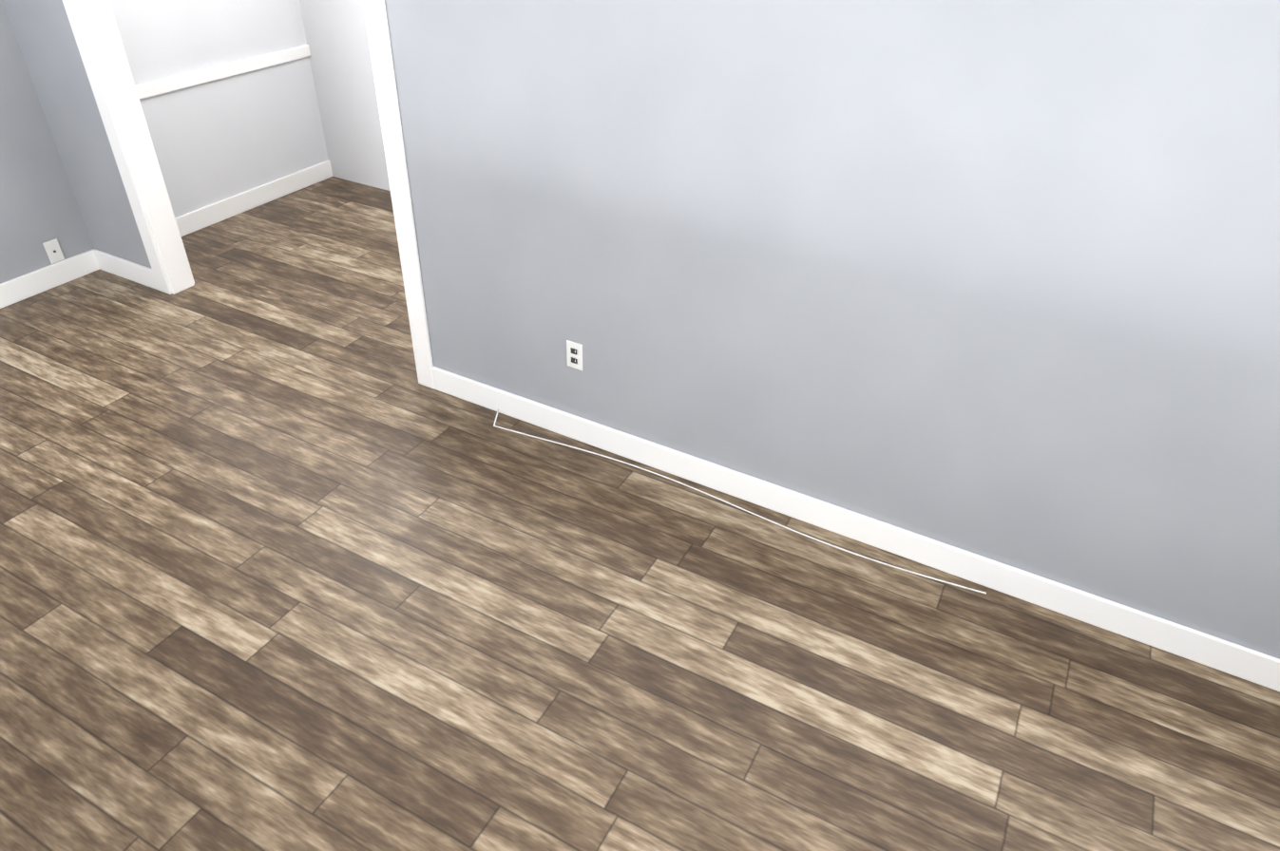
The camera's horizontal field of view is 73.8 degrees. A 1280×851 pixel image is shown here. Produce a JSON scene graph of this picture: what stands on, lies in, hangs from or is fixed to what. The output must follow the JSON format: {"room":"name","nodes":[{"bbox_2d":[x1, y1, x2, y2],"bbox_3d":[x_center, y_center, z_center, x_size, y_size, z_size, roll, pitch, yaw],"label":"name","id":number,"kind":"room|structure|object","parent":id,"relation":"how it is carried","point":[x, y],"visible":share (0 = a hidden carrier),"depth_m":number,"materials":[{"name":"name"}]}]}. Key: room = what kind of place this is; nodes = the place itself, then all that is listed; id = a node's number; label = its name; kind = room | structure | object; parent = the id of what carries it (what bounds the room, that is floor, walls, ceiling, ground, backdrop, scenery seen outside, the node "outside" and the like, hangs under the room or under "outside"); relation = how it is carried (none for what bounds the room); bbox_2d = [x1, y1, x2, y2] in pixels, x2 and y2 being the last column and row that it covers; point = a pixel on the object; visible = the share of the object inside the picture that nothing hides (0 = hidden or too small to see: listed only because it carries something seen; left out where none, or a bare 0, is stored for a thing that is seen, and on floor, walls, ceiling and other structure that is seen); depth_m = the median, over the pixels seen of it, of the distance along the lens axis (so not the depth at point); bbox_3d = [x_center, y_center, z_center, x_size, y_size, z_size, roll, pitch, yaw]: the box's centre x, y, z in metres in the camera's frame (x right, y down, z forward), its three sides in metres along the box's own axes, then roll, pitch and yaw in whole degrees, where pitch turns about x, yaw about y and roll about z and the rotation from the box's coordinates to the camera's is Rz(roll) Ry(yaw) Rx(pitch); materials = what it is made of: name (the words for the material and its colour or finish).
{"room":"empty bedroom","nodes":[
{"label":"empty bedroom","id":0,"kind":"room"},
{"bbox_2d":[0,0,328,284],"bbox_3d":[-3.438,-1.776,2.965,0.172,3.450,5.450,19,39,22],"label":"wall","id":1,"kind":"structure","parent":0,"point":[226,91],"depth_m":4.84,"materials":[{"name":"paint"}]},
{"bbox_2d":[0,249,98,308],"bbox_3d":[-3.789,-0.015,3.358,0.016,0.115,3.550,19,39,22],"label":"baseboard","id":2,"kind":"structure","parent":1,"relation":"attached to","point":[13,291],"depth_m":4.42,"materials":[{"name":"white wood"}]},
{"bbox_2d":[42,238,64,264],"bbox_3d":[-3.040,-0.904,4.426,0.012,0.116,0.072,19,39,22],"label":"electrical outlet","id":3,"kind":"object","parent":1,"relation":"attached to","point":[53,251],"visible":1,"depth_m":4.42,"materials":[{"name":"white plastic"}]},
{"bbox_2d":[175,159,332,236],"bbox_3d":[-2.510,-1.372,5.303,0.016,0.115,1.600,19,39,22],"label":"baseboard","id":4,"kind":"structure","parent":1,"relation":"attached to","point":[187,223],"depth_m":5.38,"materials":[{"name":"white wood"}]},
{"bbox_2d":[299,0,390,191],"bbox_3d":[-0.581,-2.287,4.587,3.690,2.550,0.120,19,39,22],"label":"wall","id":5,"kind":"structure","parent":0,"point":[336,37],"depth_m":5.46,"materials":[{"name":"paint"}]},
{"bbox_2d":[0,176,1279,850],"bbox_3d":[-0.318,0.710,2.730,7.320,0.120,5.570,19,39,22],"label":"floor","id":6,"kind":"structure","parent":0,"point":[295,555],"depth_m":2.67,"materials":[{"name":"brown wood"}]},
{"bbox_2d":[493,409,986,594],"bbox_3d":[0.268,0.265,3.253,2.043,0.022,0.094,19,39,22],"label":"cord","id":7,"kind":"object","parent":6,"relation":"on","point":[741,508],"visible":1,"depth_m":3.20,"materials":[{"name":"white plastic"}]},
{"bbox_2d":[1,0,1279,659],"bbox_3d":[0.278,-1.220,2.383,7.170,3.450,0.120,19,39,22],"label":"wall","id":8,"kind":"structure","parent":0,"point":[996,279],"depth_m":2.56,"materials":[{"name":"grey paint"}]},
{"bbox_2d":[91,248,158,289],"bbox_3d":[-2.727,-0.829,4.539,0.465,0.115,0.016,19,39,22],"label":"baseboard","id":9,"kind":"structure","parent":8,"relation":"attached to","point":[112,264],"depth_m":4.53,"materials":[{"name":"white wood"}]},
{"bbox_2d":[62,0,434,388],"bbox_3d":[-1.654,-1.367,3.552,1.830,2.205,0.156,19,39,22],"label":"door frame","id":10,"kind":"structure","parent":8,"relation":"attached to","point":[95,30],"depth_m":3.80,"materials":[{"name":"white wood"}]},
{"bbox_2d":[566,340,582,370],"bbox_3d":[-0.254,-0.271,3.306,0.072,0.116,0.008,19,39,22],"label":"electrical outlet","id":11,"kind":"object","parent":8,"relation":"attached to","point":[574,354],"visible":1,"depth_m":3.30,"materials":[{"name":"white plastic"}]},
{"bbox_2d":[431,366,1279,692],"bbox_3d":[1.153,0.491,2.907,4.695,0.115,0.016,19,39,22],"label":"baseboard","id":12,"kind":"structure","parent":8,"relation":"attached to","point":[1197,646],"depth_m":3.00,"materials":[{"name":"white wood"}]}
]}

